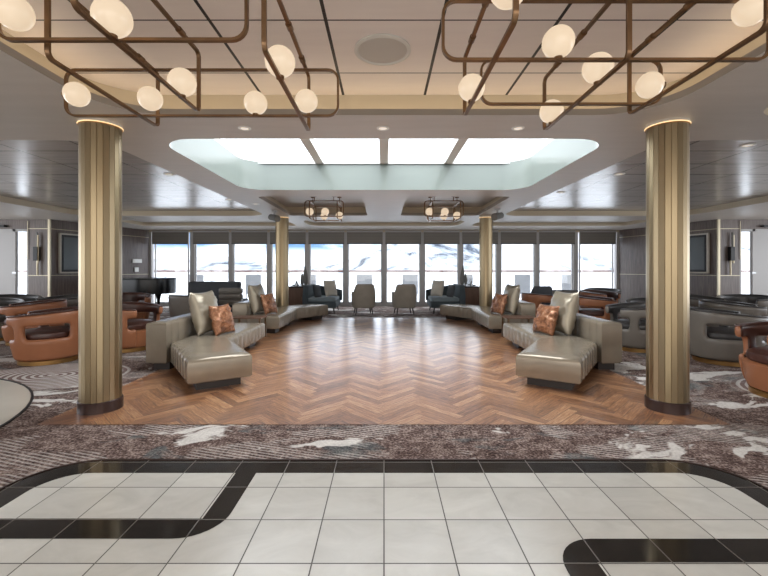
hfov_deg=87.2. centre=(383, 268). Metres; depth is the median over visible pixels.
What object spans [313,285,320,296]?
cushion
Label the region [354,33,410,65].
ceiling speaker
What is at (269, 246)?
trim
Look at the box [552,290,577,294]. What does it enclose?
tub chair
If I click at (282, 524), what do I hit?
tile
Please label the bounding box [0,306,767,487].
floor
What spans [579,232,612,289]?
window
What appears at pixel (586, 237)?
roller blind
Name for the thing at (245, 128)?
recessed light
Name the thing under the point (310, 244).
window
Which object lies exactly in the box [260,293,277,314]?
cushion
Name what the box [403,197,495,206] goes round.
panel
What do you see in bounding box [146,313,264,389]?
sofa
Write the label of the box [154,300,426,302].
deck
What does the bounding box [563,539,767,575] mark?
floor
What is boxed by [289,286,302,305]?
base cabinet
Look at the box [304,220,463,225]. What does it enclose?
ceiling
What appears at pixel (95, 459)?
trim
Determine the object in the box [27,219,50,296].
trim
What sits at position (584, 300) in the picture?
tub chair
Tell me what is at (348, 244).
window
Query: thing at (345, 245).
trim
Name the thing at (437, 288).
cushion
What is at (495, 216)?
spotlight
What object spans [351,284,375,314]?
armchair
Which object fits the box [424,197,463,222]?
chandelier
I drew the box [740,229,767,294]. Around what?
window
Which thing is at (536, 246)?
trim
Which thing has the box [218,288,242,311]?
chair
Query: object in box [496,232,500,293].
trim
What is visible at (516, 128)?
recessed light
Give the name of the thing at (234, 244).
window
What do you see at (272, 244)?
window
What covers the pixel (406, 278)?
deck chair
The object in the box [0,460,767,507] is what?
floor
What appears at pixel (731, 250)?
wall sconce
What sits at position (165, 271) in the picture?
deck railing
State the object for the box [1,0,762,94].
panel
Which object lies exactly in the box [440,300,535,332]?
sofa
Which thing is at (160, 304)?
baseboard
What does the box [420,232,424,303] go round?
trim
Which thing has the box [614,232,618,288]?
trim
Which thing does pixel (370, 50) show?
grille
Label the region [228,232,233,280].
trim
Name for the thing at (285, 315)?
sofa
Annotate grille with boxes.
[358,38,406,62]
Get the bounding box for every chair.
[0,294,42,301]
[0,298,23,340]
[0,299,66,345]
[6,306,77,365]
[36,294,77,325]
[122,292,151,318]
[122,302,162,352]
[168,295,215,317]
[189,274,203,281]
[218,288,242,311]
[245,274,260,297]
[300,274,315,285]
[357,274,371,283]
[402,274,417,301]
[464,274,472,285]
[515,274,529,293]
[521,293,552,313]
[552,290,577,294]
[562,274,570,289]
[577,295,616,320]
[579,289,620,308]
[585,288,621,302]
[605,302,645,352]
[625,297,645,319]
[690,294,726,306]
[690,306,767,366]
[698,299,766,339]
[716,294,767,315]
[734,321,767,398]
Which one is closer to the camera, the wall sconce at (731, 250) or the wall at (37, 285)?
the wall sconce at (731, 250)
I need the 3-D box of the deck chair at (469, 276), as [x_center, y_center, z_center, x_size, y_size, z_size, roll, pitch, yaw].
[3.100,0.752,15.672,0.600,1.095,0.555,0,0,0]
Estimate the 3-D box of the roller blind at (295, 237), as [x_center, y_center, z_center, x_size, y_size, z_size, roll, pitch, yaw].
[-3.208,-1.055,13.440,1.200,0.456,0.056,0,0,0]
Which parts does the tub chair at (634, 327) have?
seat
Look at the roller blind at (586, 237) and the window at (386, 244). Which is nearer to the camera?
the roller blind at (586, 237)
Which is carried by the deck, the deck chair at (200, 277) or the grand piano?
the deck chair at (200, 277)
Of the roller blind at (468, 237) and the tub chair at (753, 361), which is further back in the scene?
the roller blind at (468, 237)
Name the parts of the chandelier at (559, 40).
globe, loop frame, globe, globe, globe, loop frame, loop frame, globe, loop frame, globe, loop frame, globe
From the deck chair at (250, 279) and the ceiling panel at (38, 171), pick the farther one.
the deck chair at (250, 279)
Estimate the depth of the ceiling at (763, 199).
9.82 m
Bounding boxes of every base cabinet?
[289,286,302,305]
[465,286,478,305]
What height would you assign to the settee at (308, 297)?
0.804 m
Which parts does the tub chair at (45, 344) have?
seat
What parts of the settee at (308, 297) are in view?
backrest, seat, arm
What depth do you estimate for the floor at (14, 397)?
3.84 m
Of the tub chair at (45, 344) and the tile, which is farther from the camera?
the tub chair at (45, 344)
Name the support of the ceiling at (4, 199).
attached to the ceiling at (732, 106)
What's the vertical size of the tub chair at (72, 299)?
0.723 m
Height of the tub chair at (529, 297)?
0.723 m
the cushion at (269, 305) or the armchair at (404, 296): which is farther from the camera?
the armchair at (404, 296)
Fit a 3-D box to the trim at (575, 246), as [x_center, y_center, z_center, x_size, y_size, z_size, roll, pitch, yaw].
[6.415,-0.022,13.560,0.155,2.545,0.160,0,0,0]
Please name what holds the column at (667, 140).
on the floor at (324, 370)
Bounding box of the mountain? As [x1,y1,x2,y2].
[18,232,749,285]
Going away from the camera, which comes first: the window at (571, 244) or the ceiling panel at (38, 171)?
the ceiling panel at (38, 171)
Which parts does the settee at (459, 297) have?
arm, seat, backrest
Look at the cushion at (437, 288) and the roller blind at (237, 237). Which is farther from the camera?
the roller blind at (237, 237)
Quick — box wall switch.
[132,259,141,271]
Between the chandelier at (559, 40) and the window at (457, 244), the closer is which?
the chandelier at (559, 40)
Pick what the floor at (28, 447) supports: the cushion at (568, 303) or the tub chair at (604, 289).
the tub chair at (604, 289)
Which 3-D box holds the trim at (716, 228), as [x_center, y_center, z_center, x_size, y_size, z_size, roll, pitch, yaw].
[8.325,-1.050,11.855,0.529,0.014,3.292,0,0,-26]
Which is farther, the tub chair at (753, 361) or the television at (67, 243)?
the television at (67, 243)
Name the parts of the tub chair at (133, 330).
seat, seat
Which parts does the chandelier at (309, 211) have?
globe, loop frame, loop frame, globe, loop frame, loop frame, globe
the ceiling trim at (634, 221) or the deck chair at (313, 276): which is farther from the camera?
the deck chair at (313, 276)
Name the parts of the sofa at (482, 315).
seat, backrest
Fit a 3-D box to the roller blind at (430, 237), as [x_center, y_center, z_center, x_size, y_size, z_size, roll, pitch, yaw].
[1.925,-1.055,13.440,1.200,0.456,0.056,0,0,0]
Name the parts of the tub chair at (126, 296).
seat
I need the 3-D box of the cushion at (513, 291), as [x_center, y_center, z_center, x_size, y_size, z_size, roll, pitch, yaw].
[2.561,0.600,8.150,0.295,0.588,0.570,0,0,-13]
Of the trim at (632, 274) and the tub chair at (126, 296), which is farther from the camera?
the trim at (632, 274)
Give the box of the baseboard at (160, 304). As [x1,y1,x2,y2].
[160,304,428,305]
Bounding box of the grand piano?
[122,277,176,303]
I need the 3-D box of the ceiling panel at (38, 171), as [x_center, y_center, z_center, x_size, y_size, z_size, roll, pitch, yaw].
[-5.125,-1.415,6.935,4.550,0.001,5.770,0,0,0]
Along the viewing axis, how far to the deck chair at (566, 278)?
15.40 m
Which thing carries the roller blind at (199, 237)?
attached to the wall at (189, 231)
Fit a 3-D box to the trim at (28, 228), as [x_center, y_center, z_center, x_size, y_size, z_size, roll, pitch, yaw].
[-8.325,-1.050,11.855,0.529,0.014,3.292,0,0,26]
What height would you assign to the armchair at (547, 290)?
0.847 m
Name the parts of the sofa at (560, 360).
seat, backrest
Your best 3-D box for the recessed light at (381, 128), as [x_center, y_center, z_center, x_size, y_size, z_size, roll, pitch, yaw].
[-0.010,-1.290,3.700,0.115,0.010,0.115,0,0,0]
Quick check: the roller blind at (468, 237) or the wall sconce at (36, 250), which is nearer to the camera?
the wall sconce at (36, 250)
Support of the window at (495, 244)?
in the wall at (189, 231)
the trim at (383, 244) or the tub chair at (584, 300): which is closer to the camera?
the tub chair at (584, 300)
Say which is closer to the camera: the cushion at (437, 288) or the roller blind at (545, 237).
the cushion at (437, 288)
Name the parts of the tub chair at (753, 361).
seat, seat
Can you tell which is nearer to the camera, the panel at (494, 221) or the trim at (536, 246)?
the panel at (494, 221)
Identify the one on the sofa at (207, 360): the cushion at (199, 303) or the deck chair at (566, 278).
the cushion at (199, 303)
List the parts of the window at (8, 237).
panel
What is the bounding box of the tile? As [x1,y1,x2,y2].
[0,473,767,575]
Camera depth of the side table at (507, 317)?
7.25 m
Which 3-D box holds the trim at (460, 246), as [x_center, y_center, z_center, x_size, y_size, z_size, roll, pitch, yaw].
[2.566,-0.022,13.560,0.155,2.545,0.160,0,0,0]
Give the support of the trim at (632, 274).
attached to the wall at (632, 250)
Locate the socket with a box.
[106,33,117,40]
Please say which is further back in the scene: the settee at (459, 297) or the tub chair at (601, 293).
the settee at (459, 297)
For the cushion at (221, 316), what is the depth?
5.47 m
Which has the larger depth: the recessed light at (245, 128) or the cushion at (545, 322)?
the cushion at (545, 322)
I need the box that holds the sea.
[18,285,749,299]
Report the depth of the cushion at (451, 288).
11.34 m
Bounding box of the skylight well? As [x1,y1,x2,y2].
[169,139,598,189]
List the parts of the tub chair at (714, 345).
seat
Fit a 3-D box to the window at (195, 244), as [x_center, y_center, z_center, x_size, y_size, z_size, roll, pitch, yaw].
[-5.774,-0.035,13.570,1.140,2.410,0.060,0,0,0]
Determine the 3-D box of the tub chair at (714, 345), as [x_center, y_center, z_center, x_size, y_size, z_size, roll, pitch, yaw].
[4.540,0.888,5.464,0.852,0.723,0.919,0,0,19]
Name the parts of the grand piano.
lid, leg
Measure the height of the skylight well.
0.455 m
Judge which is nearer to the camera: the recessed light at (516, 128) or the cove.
the cove
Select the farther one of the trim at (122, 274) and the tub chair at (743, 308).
the trim at (122, 274)
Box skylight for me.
[215,139,552,163]
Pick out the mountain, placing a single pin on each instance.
(399, 256)
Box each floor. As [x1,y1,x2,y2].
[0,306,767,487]
[0,380,30,424]
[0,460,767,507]
[0,473,255,538]
[39,318,728,423]
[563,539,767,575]
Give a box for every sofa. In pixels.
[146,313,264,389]
[188,281,247,304]
[232,300,327,332]
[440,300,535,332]
[503,313,621,389]
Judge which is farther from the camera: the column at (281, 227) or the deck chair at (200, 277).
the deck chair at (200, 277)
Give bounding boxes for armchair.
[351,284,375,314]
[392,284,415,314]
[531,286,551,304]
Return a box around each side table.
[233,315,267,339]
[500,315,535,339]
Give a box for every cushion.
[188,290,217,335]
[208,303,234,335]
[248,284,264,314]
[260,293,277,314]
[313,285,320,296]
[323,280,336,296]
[431,280,444,296]
[447,285,454,296]
[490,293,507,314]
[503,284,519,314]
[532,303,559,335]
[550,290,578,335]
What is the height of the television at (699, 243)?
1.070 m
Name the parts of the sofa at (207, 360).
backrest, seat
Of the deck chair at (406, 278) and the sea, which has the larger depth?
the sea
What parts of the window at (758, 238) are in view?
panel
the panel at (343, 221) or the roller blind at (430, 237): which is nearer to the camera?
the panel at (343, 221)
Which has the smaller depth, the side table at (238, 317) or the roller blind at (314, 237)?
the side table at (238, 317)
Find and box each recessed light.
[238,126,250,130]
[377,126,388,130]
[511,126,524,130]
[738,143,756,147]
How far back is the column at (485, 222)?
9.86 m
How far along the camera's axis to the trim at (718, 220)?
10.46 m
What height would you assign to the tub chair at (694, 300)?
0.723 m
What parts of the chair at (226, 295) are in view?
backrest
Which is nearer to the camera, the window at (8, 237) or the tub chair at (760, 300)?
the tub chair at (760, 300)
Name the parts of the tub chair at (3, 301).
seat, seat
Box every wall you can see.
[0,219,47,297]
[51,219,148,306]
[149,230,618,232]
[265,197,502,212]
[619,219,716,306]
[720,219,767,294]
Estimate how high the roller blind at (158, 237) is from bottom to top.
0.456 m
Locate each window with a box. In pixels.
[0,229,27,293]
[155,232,188,303]
[195,244,196,280]
[234,244,266,293]
[272,244,272,292]
[310,244,342,303]
[348,244,381,303]
[386,244,419,303]
[425,244,457,303]
[495,244,495,292]
[501,244,533,293]
[571,244,572,289]
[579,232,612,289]
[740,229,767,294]
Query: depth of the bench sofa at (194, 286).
10.35 m
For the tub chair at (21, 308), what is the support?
on the floor at (28, 447)
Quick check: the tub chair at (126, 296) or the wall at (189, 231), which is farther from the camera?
the wall at (189, 231)
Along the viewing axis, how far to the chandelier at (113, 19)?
1.83 m
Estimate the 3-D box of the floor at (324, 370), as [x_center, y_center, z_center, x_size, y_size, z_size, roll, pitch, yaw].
[0.000,1.246,6.765,5.560,0.001,7.070,0,0,0]
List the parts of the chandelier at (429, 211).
globe, loop frame, loop frame, loop frame, globe, globe, loop frame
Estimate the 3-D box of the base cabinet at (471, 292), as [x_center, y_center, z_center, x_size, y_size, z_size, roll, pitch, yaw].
[2.500,0.875,11.745,0.500,0.750,0.650,0,0,0]
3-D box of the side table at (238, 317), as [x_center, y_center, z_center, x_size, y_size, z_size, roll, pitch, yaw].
[-2.420,1.052,7.240,0.550,0.395,0.400,0,0,0]
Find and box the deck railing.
[18,270,749,299]
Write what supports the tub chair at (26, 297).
on the floor at (28, 447)
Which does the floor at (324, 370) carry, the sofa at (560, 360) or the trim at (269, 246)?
the sofa at (560, 360)
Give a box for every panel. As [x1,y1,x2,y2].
[0,140,254,210]
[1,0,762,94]
[134,220,290,222]
[272,197,364,206]
[308,220,459,222]
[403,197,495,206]
[477,220,633,222]
[513,140,767,210]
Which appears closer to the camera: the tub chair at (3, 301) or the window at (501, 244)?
the tub chair at (3, 301)
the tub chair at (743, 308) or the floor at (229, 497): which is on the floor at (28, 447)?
the tub chair at (743, 308)
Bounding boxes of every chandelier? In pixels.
[0,0,338,130]
[304,197,343,222]
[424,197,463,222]
[441,0,767,129]
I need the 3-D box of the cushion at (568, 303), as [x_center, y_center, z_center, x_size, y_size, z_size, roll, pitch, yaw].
[2.489,0.600,5.620,0.284,0.586,0.566,0,0,-10]
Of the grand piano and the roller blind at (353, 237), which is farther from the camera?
the roller blind at (353, 237)
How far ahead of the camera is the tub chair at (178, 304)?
8.16 m
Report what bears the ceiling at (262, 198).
attached to the ceiling at (732, 106)
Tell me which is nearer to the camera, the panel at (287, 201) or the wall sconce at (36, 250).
the panel at (287, 201)
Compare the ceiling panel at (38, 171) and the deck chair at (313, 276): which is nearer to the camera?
the ceiling panel at (38, 171)
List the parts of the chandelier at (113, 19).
globe, globe, loop frame, globe, loop frame, loop frame, globe, globe, loop frame, globe, globe, loop frame, globe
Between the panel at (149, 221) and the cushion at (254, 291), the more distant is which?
the panel at (149, 221)
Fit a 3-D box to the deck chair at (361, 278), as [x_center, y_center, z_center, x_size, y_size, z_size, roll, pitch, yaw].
[-0.750,0.752,15.672,0.600,1.095,0.555,0,0,0]
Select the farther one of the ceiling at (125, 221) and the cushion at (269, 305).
the ceiling at (125, 221)
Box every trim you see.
[0,378,33,427]
[0,459,767,489]
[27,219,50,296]
[28,228,148,237]
[28,274,135,275]
[149,232,153,302]
[190,232,194,281]
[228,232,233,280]
[267,232,271,293]
[305,232,309,284]
[343,232,347,303]
[382,232,385,303]
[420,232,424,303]
[458,232,462,284]
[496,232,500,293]
[534,232,539,285]
[573,232,577,289]
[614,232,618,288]
[619,228,739,237]
[632,274,739,275]
[717,219,740,295]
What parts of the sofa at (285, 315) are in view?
backrest, seat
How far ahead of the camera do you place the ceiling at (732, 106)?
3.88 m
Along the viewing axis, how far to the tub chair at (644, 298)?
7.50 m
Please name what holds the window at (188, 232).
in the wall at (189, 231)
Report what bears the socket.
attached to the chandelier at (113, 19)
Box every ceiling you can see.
[0,50,767,229]
[0,196,261,215]
[122,220,295,225]
[259,197,366,215]
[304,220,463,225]
[401,197,508,215]
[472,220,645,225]
[506,196,767,215]
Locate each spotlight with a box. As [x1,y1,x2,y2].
[268,210,279,221]
[491,208,503,219]
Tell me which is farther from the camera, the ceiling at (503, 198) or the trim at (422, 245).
the trim at (422, 245)
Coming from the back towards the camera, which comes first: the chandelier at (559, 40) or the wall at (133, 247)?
the wall at (133, 247)
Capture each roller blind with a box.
[152,231,187,243]
[193,231,228,243]
[231,231,267,243]
[270,231,305,243]
[308,231,343,243]
[347,231,382,243]
[385,231,420,243]
[424,231,459,243]
[462,231,497,243]
[500,231,536,243]
[539,231,574,243]
[580,231,615,243]
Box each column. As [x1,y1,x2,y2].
[77,118,123,414]
[275,216,288,306]
[479,216,492,306]
[644,117,690,414]
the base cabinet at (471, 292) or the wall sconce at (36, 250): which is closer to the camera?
the wall sconce at (36, 250)
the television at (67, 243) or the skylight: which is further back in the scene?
the television at (67, 243)
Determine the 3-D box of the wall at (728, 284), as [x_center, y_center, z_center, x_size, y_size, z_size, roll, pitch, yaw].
[9.525,-0.022,10.560,1.650,2.545,0.120,0,0,0]
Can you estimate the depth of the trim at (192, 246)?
13.48 m
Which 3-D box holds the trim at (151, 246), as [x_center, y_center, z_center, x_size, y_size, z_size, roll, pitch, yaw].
[-7.860,-0.022,13.560,0.155,2.545,0.160,0,0,0]
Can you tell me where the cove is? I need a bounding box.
[0,30,765,108]
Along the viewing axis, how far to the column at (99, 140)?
3.47 m
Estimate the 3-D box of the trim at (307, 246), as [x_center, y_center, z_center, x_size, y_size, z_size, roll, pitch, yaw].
[-2.566,-0.022,13.560,0.155,2.545,0.160,0,0,0]
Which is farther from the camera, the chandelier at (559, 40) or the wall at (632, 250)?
the wall at (632, 250)
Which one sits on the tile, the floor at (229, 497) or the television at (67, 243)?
the floor at (229, 497)
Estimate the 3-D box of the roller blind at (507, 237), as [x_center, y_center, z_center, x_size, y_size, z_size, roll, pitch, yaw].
[4.490,-1.055,13.440,1.200,0.456,0.056,0,0,0]
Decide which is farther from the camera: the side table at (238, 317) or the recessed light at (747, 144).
the side table at (238, 317)
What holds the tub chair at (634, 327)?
on the floor at (28, 447)
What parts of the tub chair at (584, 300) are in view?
seat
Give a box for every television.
[58,233,77,272]
[690,233,709,272]
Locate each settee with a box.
[302,284,341,313]
[426,284,465,313]
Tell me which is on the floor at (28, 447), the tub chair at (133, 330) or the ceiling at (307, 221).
the tub chair at (133, 330)
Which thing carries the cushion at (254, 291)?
on the sofa at (285, 315)
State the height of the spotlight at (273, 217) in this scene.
0.273 m
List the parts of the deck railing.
handrail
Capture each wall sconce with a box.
[33,232,39,274]
[728,232,734,274]
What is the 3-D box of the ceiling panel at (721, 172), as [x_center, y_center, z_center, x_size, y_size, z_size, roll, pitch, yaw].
[5.125,-1.415,6.935,4.550,0.001,5.770,0,0,0]
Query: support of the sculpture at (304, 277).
on the base cabinet at (295, 292)
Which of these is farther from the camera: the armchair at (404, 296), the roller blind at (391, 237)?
the roller blind at (391, 237)
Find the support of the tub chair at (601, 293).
on the floor at (28, 447)
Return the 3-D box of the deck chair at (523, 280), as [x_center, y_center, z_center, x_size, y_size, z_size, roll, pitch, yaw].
[5.300,0.752,15.672,0.600,1.095,0.555,0,0,0]
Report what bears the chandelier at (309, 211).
hanging from the panel at (287, 201)
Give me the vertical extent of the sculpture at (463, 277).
0.620 m
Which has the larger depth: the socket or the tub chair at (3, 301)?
the tub chair at (3, 301)
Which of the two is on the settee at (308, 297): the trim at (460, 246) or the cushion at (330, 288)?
the cushion at (330, 288)
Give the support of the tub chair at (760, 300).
on the floor at (28, 447)
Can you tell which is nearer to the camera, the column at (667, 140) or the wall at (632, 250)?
the column at (667, 140)
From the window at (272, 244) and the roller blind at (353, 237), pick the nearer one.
the roller blind at (353, 237)
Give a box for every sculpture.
[301,266,307,285]
[460,266,466,285]
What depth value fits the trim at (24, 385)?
3.71 m

